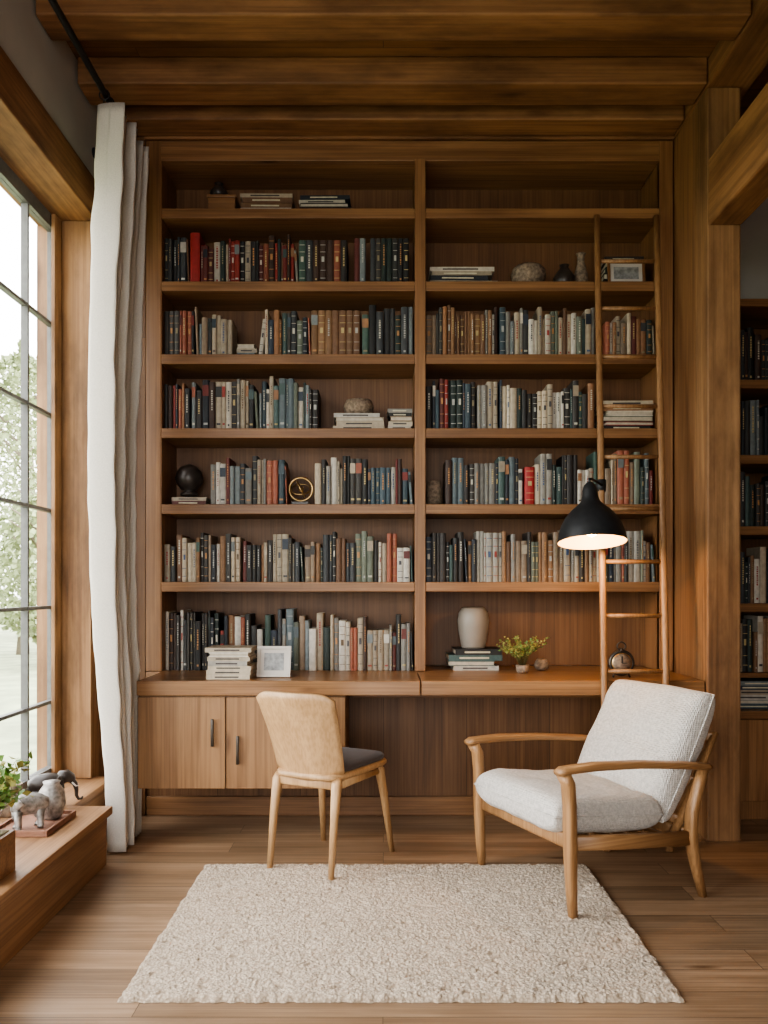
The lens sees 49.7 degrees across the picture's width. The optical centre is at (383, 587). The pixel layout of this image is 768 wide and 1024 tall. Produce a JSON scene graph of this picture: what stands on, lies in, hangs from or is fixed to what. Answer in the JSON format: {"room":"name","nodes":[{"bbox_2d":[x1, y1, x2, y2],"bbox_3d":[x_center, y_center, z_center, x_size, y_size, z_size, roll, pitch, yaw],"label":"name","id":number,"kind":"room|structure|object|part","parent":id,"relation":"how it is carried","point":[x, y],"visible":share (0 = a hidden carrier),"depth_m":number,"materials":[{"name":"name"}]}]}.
{"room":"library","nodes":[
{"label":"library","id":0,"kind":"room"},
{"bbox_2d":[0,0,104,775],"bbox_3d":[-1.603,-0.650,1.560,0.300,3.700,6.320,0,0,0],"label":"wall","id":1,"kind":"structure","parent":0,"point":[49,67],"depth_m":4.00,"materials":[{"name":"paint"}]},
{"bbox_2d":[0,157,50,790],"bbox_3d":[-1.648,-0.441,2.373,0.040,2.779,3.625,0,0,0],"label":"window","id":2,"kind":"structure","parent":1,"relation":"in","point":[29,202],"depth_m":3.80,"materials":[{"name":"clear glass"}]},
{"bbox_2d":[0,46,94,224],"bbox_3d":[-1.593,-1.930,1.380,0.320,0.200,5.960,0,0,0],"label":"header beam","id":3,"kind":"structure","parent":1,"relation":"attached to","point":[32,145],"depth_m":3.59,"materials":[{"name":"brown wood"}]},
{"bbox_2d":[0,776,111,969],"bbox_3d":[-1.413,1.075,2.080,0.460,0.250,4.560,0,0,0],"label":"window sill","id":4,"kind":"structure","parent":1,"relation":"attached to","point":[49,871],"depth_m":3.07,"materials":[{"name":"brown wood"}]},
{"bbox_2d":[0,751,33,880],"bbox_3d":[-1.331,0.756,2.755,0.329,0.385,0.322,0,0,0],"label":"potted herb","id":5,"kind":"object","parent":4,"relation":"on","point":[8,778],"visible":1,"depth_m":2.75,"materials":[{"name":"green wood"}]},
{"bbox_2d":[0,810,75,836],"bbox_3d":[-1.393,0.937,3.310,0.220,0.024,0.300,0,0,0],"label":"tray","id":6,"kind":"object","parent":4,"relation":"on","point":[29,829],"visible":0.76,"depth_m":3.27,"materials":[{"name":"brown wood"}]},
{"bbox_2d":[0,792,50,829],"bbox_3d":[-1.407,0.865,3.224,0.124,0.149,0.196,0,0,28],"label":"elephant figurine","id":7,"kind":"object","parent":6,"relation":"on","point":[36,805],"visible":0.75,"depth_m":3.22,"materials":[{"name":"grey stone"}]},
{"bbox_2d":[38,779,65,819],"bbox_3d":[-1.353,0.863,3.380,0.110,0.150,0.110,0,0,0],"label":"vase","id":8,"kind":"object","parent":6,"relation":"on","point":[53,789],"visible":0.87,"depth_m":3.35,"materials":[{"name":"grey ceramic"}]},
{"bbox_2d":[27,770,83,799],"bbox_3d":[-1.430,0.873,3.608,0.221,0.159,0.128,0,0,0],"label":"elephant figurine","id":9,"kind":"object","parent":4,"relation":"on","point":[34,784],"visible":0.68,"depth_m":3.58,"materials":[{"name":"ceramic"}]},
{"bbox_2d":[51,214,94,777],"bbox_3d":[-1.542,-0.440,4.119,0.167,2.776,0.138,0,0,0],"label":"window frame","id":10,"kind":"structure","parent":1,"relation":"attached to","point":[72,649],"depth_m":4.13,"materials":[{"name":"brown wood"}]},
{"bbox_2d":[0,815,767,1023],"bbox_3d":[1.122,1.260,1.650,5.750,0.120,6.500,0,0,0],"label":"floor","id":11,"kind":"structure","parent":0,"point":[713,949],"depth_m":3.00,"materials":[{"name":"brown wood"}]},
{"bbox_2d":[256,691,393,880],"bbox_3d":[-0.256,0.812,3.615,0.388,0.780,0.594,0,0,27],"label":"chair","id":12,"kind":"object","parent":11,"relation":"on","point":[304,730],"visible":0.99,"depth_m":3.43,"materials":[{"name":"beige wood"}]},
{"bbox_3d":[-0.348,0.612,3.433,0.378,0.379,0.187,0,0,27],"label":"backrest","id":13,"kind":"part","parent":12,"relation":"part of","materials":[{"name":"brown wood"}]},
{"bbox_3d":[-0.232,0.782,3.661,0.373,0.025,0.474,0,0,27],"label":"seat","id":14,"kind":"part","parent":12,"relation":"part of","materials":[{"name":"brown wood"}]},
{"bbox_2d":[342,747,383,771],"bbox_3d":[-0.227,0.750,3.672,0.353,0.038,0.430,0,0,27],"label":"seat cushion","id":15,"kind":"object","parent":12,"relation":"on","point":[355,759],"depth_m":3.62,"materials":[{"name":"grey fabric"}]},
{"bbox_2d":[146,141,672,670],"bbox_3d":[0.133,-0.959,4.537,2.778,2.793,0.342,0,0,0],"label":"bookcase","id":16,"kind":"object","parent":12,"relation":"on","point":[500,205],"visible":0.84,"depth_m":4.49,"materials":[{"name":"brown wood"}]},
{"bbox_2d":[207,194,240,207],"bbox_3d":[-0.866,-2.048,4.490,0.155,0.094,0.150,0,0,0],"label":"wooden box","id":17,"kind":"object","parent":16,"relation":"on","point":[214,200],"visible":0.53,"depth_m":4.42,"materials":[{"name":"brown wood"}]},
{"bbox_2d":[210,182,227,193],"bbox_3d":[-0.893,-2.141,4.490,0.100,0.090,0.100,0,0,0],"label":"vase","id":18,"kind":"object","parent":17,"relation":"on","point":[218,188],"visible":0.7,"depth_m":4.45,"materials":[{"name":"ceramic"}]},
{"bbox_2d":[288,477,313,503],"bbox_3d":[-0.448,-0.520,4.450,0.106,0.155,0.106,0,0,45],"label":"ornament","id":19,"kind":"object","parent":16,"relation":"on","point":[300,489],"visible":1,"depth_m":4.44,"materials":[{"name":"metal"}]},
{"bbox_2d":[164,193,654,670],"bbox_3d":[0.137,-0.831,4.519,2.611,2.542,0.232,0,0,0],"label":"books","id":20,"kind":"object","parent":16,"relation":"on","point":[487,557],"visible":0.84,"depth_m":4.42,"materials":[{"name":"paper"}]},
{"bbox_2d":[175,464,202,496],"bbox_3d":[-1.063,-0.585,4.530,0.152,0.174,0.152,0,0,0],"label":"globe","id":21,"kind":"object","parent":20,"relation":"on","point":[189,478],"visible":0.99,"depth_m":4.48,"materials":[{"name":"metal"}]},
{"bbox_2d":[344,398,372,412],"bbox_3d":[-0.139,-0.977,4.521,0.164,0.088,0.163,0,0,0],"label":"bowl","id":22,"kind":"object","parent":20,"relation":"on","point":[354,405],"visible":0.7,"depth_m":4.45,"materials":[{"name":"stone"}]},
{"bbox_2d":[457,607,488,648],"bbox_3d":[0.487,0.216,4.530,0.172,0.222,0.172,0,0,0],"label":"ceramic vase","id":23,"kind":"object","parent":20,"relation":"on","point":[473,622],"visible":1,"depth_m":4.46,"materials":[{"name":"beige ceramic"}]},
{"bbox_2d":[426,480,441,503],"bbox_3d":[0.271,-0.510,4.500,0.084,0.135,0.084,0,0,0],"label":"ceramic jar","id":24,"kind":"object","parent":16,"relation":"on","point":[433,489],"visible":0.88,"depth_m":4.46,"materials":[{"name":"ceramic"}]},
{"bbox_2d":[511,262,545,280],"bbox_3d":[0.787,-1.682,4.520,0.250,0.130,0.250,0,0,0],"label":"stone","id":25,"kind":"object","parent":16,"relation":"on","point":[527,271],"visible":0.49,"depth_m":4.44,"materials":[{"name":"stone"}]},
{"bbox_2d":[553,264,575,280],"bbox_3d":[0.982,-1.687,4.520,0.120,0.140,0.120,0,0,0],"label":"vase","id":26,"kind":"object","parent":16,"relation":"on","point":[564,274],"visible":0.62,"depth_m":4.48,"materials":[{"name":"ceramic"}]},
{"bbox_2d":[574,252,587,280],"bbox_3d":[1.077,-1.722,4.540,0.080,0.210,0.080,0,0,0],"label":"bottle vase","id":27,"kind":"object","parent":16,"relation":"on","point":[581,274],"visible":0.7,"depth_m":4.52,"materials":[{"name":"ceramic"}]},
{"bbox_2d":[601,256,643,280],"bbox_3d":[1.304,-1.709,4.588,0.217,0.184,0.167,0,0,0],"label":"book stack","id":28,"kind":"object","parent":16,"relation":"in","point":[603,265],"visible":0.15,"depth_m":4.51,"materials":[{"name":"paper"}]},
{"bbox_2d":[607,263,645,280],"bbox_3d":[1.297,-1.686,4.446,0.200,0.136,0.031,0,0,0],"label":"picture frame","id":29,"kind":"object","parent":16,"relation":"on","point":[615,271],"visible":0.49,"depth_m":4.44,"materials":[{"name":"brown wood"}]},
{"bbox_2d":[496,635,549,672],"bbox_3d":[0.718,0.342,4.303,0.268,0.195,0.259,0,0,0],"label":"potted plant","id":30,"kind":"object","parent":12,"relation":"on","point":[521,653],"visible":1,"depth_m":4.27,"materials":[{"name":"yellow plant"}]},
{"bbox_2d":[117,863,684,1002],"bbox_3d":[0.052,1.187,2.980,1.653,0.025,1.171,0,0,0],"label":"area rug","id":31,"kind":"object","parent":11,"relation":"on","point":[246,933],"visible":0.96,"depth_m":2.79,"materials":[{"name":"carpet"}]},
{"bbox_2d":[464,679,717,918],"bbox_3d":[0.862,0.806,3.406,0.839,0.796,0.707,0,0,-24],"label":"armchair","id":32,"kind":"object","parent":31,"relation":"on","point":[638,757],"visible":1,"depth_m":3.25,"materials":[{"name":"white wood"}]},
{"bbox_2d":[474,768,663,833],"bbox_3d":[0.728,0.850,3.346,0.525,0.189,0.592,0,0,-24],"label":"seat cushion","id":33,"kind":"object","parent":32,"relation":"on","point":[614,801],"depth_m":3.18,"materials":[{"name":"fabric"}]},
{"bbox_3d":[0.799,0.934,3.378,0.581,0.093,0.620,0,0,-24],"label":"seat frame","id":34,"kind":"part","parent":32,"relation":"part of","materials":[{"name":"brown wood"}]},
{"bbox_2d":[578,679,714,822],"bbox_3d":[1.081,0.664,3.505,0.357,0.514,0.577,0,0,-24],"label":"cushion","id":35,"kind":"object","parent":32,"relation":"on","point":[635,720],"depth_m":3.34,"materials":[{"name":"fabric"}]},
{"bbox_3d":[1.120,0.770,3.523,0.240,0.391,0.566,0,0,-24],"label":"frame","id":36,"kind":"part","parent":32,"relation":"part of","materials":[{"name":"brown wood"}]},
{"bbox_2d":[594,214,672,851],"bbox_3d":[1.217,-0.372,4.053,0.337,3.143,0.665,0,0,10],"label":"library ladder","id":37,"kind":"object","parent":11,"relation":"on","point":[604,671],"visible":0.83,"depth_m":4.10,"materials":[{"name":"brown wood"}]},
{"bbox_2d":[557,478,627,549],"bbox_3d":[0.947,-0.356,3.861,0.312,0.352,0.478,0,0,0],"label":"reading lamp","id":38,"kind":"object","parent":37,"relation":"attached to","point":[591,525],"visible":1,"depth_m":3.73,"materials":[{"name":"black metal"}]},
{"bbox_2d":[672,109,694,813],"bbox_3d":[1.595,-0.584,4.397,0.125,3.568,0.625,0,0,0],"label":"wall partition","id":39,"kind":"structure","parent":11,"relation":"on","point":[684,142],"depth_m":4.23,"materials":[{"name":"brown wood"}]},
{"bbox_2d":[695,87,739,841],"bbox_3d":[1.607,-0.584,4.000,0.160,3.568,0.160,0,0,0],"label":"timber post","id":40,"kind":"object","parent":11,"relation":"on","point":[717,247],"visible":0.91,"depth_m":3.92,"materials":[{"name":"brown wood"}]},
{"bbox_2d":[675,0,767,137],"bbox_3d":[1.632,-2.434,1.550,0.210,0.129,6.300,0,0,0],"label":"girder","id":41,"kind":"object","parent":40,"relation":"on","point":[739,62],"depth_m":3.74,"materials":[{"name":"brown wood"}]},
{"bbox_2d":[740,299,767,818],"bbox_3d":[2.507,-0.150,4.475,1.580,2.700,0.450,0,0,0],"label":"bookcase","id":42,"kind":"object","parent":11,"relation":"on","point":[753,312],"visible":0.02,"depth_m":4.30,"materials":[{"name":"brown wood"}]},
{"bbox_2d":[740,327,767,708],"bbox_3d":[2.504,-0.375,4.433,1.484,2.010,0.233,0,0,0],"label":"books","id":43,"kind":"object","parent":42,"relation":"in","point":[753,350],"visible":0.6,"depth_m":4.35,"materials":[{"name":"paper"}]},
{"bbox_2d":[135,134,674,815],"bbox_3d":[0.033,-0.649,4.535,2.988,3.699,0.350,0,0,0],"label":"wall","id":44,"kind":"structure","parent":0,"point":[421,740],"depth_m":4.40,"materials":[{"name":"brown wood"}]},
{"bbox_2d":[138,696,348,788],"bbox_3d":[-0.678,0.735,4.144,0.990,0.444,0.451,0,0,0],"label":"base cabinet","id":45,"kind":"object","parent":44,"relation":"attached to","point":[185,742],"depth_m":3.95,"materials":[{"name":"brown wood"}]},
{"bbox_2d":[146,796,494,815],"bbox_3d":[0.122,1.150,4.387,2.750,0.100,0.024,0,0,0],"label":"baseboard","id":46,"kind":"structure","parent":44,"relation":"attached to","point":[155,805],"depth_m":4.37,"materials":[{"name":"brown wood"}]},
{"bbox_2d":[137,666,704,697],"bbox_3d":[0.135,0.505,4.315,2.775,0.130,0.770,0,0,0],"label":"desk","id":47,"kind":"object","parent":44,"relation":"attached to","point":[437,681],"depth_m":3.93,"materials":[{"name":"brown wood"}]},
{"bbox_2d":[205,645,256,678],"bbox_3d":[-0.750,0.364,4.095,0.226,0.151,0.211,0,0,0],"label":"book stack","id":48,"kind":"object","parent":47,"relation":"on","point":[224,661],"visible":0.94,"depth_m":3.99,"materials":[{"name":"paper"}]},
{"bbox_2d":[256,646,290,676],"bbox_3d":[-0.543,0.365,4.100,0.165,0.154,0.060,0,0,0],"label":"picture frame","id":49,"kind":"object","parent":47,"relation":"on","point":[272,661],"depth_m":4.10,"materials":[{"name":"white wood"}]},
{"bbox_2d":[534,658,548,670],"bbox_3d":[0.842,0.407,4.430,0.077,0.064,0.077,0,0,26],"label":"pot","id":50,"kind":"object","parent":47,"relation":"on","point":[541,664],"visible":1,"depth_m":4.40,"materials":[{"name":"ceramic"}]},
{"bbox_2d":[608,641,634,677],"bbox_3d":[1.167,0.351,4.078,0.130,0.179,0.028,0,0,0],"label":"alarm clock","id":51,"kind":"object","parent":47,"relation":"on","point":[621,658],"visible":0.83,"depth_m":4.07,"materials":[{"name":"brown metal"}]},
{"bbox_2d":[66,41,767,117],"bbox_3d":[1.122,-2.550,1.650,5.750,0.100,6.500,0,0,0],"label":"ceiling","id":52,"kind":"structure","parent":0,"point":[92,48],"depth_m":3.85,"materials":[{"name":"brown wood"}]},
{"bbox_2d":[48,0,113,158],"bbox_3d":[-1.327,-2.171,2.188,0.249,0.059,3.975,0,0,0],"label":"curtain rod","id":53,"kind":"object","parent":52,"relation":"attached to","point":[54,4],"depth_m":3.36,"materials":[{"name":"black metal"}]},
{"bbox_2d":[87,102,148,851],"bbox_3d":[-1.234,-0.471,3.901,0.207,3.318,0.522,0,0,0],"label":"curtain","id":54,"kind":"object","parent":53,"relation":"hanging from","point":[121,162],"visible":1,"depth_m":3.71,"materials":[{"name":"fabric"}]},
{"bbox_2d":[78,57,706,104],"bbox_3d":[0.040,-2.434,3.990,2.965,0.129,0.180,0,0,0],"label":"ceiling beam","id":55,"kind":"structure","parent":52,"relation":"attached to","point":[129,80],"depth_m":3.90,"materials":[{"name":"brown wood"}]},
{"bbox_2d":[36,0,750,40],"bbox_3d":[0.040,-2.434,3.515,2.965,0.129,0.170,0,0,0],"label":"ceiling beam","id":56,"kind":"structure","parent":52,"relation":"attached to","point":[90,20],"depth_m":3.47,"materials":[{"name":"brown wood"}]},
{"bbox_2d":[125,105,683,135],"bbox_3d":[0.040,-2.434,4.277,2.965,0.129,0.155,0,0,0],"label":"ceiling beam","id":57,"kind":"structure","parent":52,"relation":"attached to","point":[152,120],"depth_m":4.21,"materials":[{"name":"brown wood"}]},
{"bbox_2d":[410,172,767,665],"bbox_3d":[1.122,-0.650,4.785,5.750,3.700,0.130,0,0,0],"label":"wall","id":58,"kind":"structure","parent":0,"point":[754,230],"depth_m":4.72,"materials":[{"name":"paint"}]},
{"bbox_3d":[1.122,-0.650,-1.675,5.750,3.700,0.150,0,0,0],"label":"wall","id":59,"kind":"structure","parent":0,"visible":0},
{"bbox_2d":[709,82,767,224],"bbox_3d":[1.607,-1.865,1.157,0.160,0.310,5.515,0,0,0],"label":"tie beam","id":60,"kind":"structure","parent":59,"relation":"attached to","point":[738,168],"depth_m":3.60,"materials":[{"name":"brown wood"}]},
{"label":"outside","id":61,"kind":"structure","parent":0,"visible":0},
{"bbox_2d":[0,619,36,779],"bbox_3d":[-30.883,1.650,20.000,58.240,0.100,80.000,0,0,0],"label":"ground","id":62,"kind":"structure","parent":61,"point":[10,663],"depth_m":12.13,"materials":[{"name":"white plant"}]},
{"bbox_2d":[0,339,36,654],"bbox_3d":[-8.697,-2.220,19.989,4.513,7.650,4.413,0,0,0],"label":"tree","id":63,"kind":"object","parent":62,"relation":"on","point":[13,360],"visible":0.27,"depth_m":19.58,"materials":[{"name":"green plant"}]},
{"bbox_2d":[0,493,36,644],"bbox_3d":[-6.914,-0.277,17.004,2.623,3.773,2.652,0,0,-3],"label":"tree","id":64,"kind":"object","parent":62,"relation":"on","point":[7,528],"visible":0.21,"depth_m":16.43,"materials":[{"name":"green plant"}]},
{"bbox_2d":[0,367,36,636],"bbox_3d":[-11.499,-2.970,27.042,6.404,9.148,6.393,0,0,-34],"label":"tree","id":65,"kind":"object","parent":62,"relation":"on","point":[2,446],"visible":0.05,"depth_m":26.45,"materials":[{"name":"green plant"}]}
]}

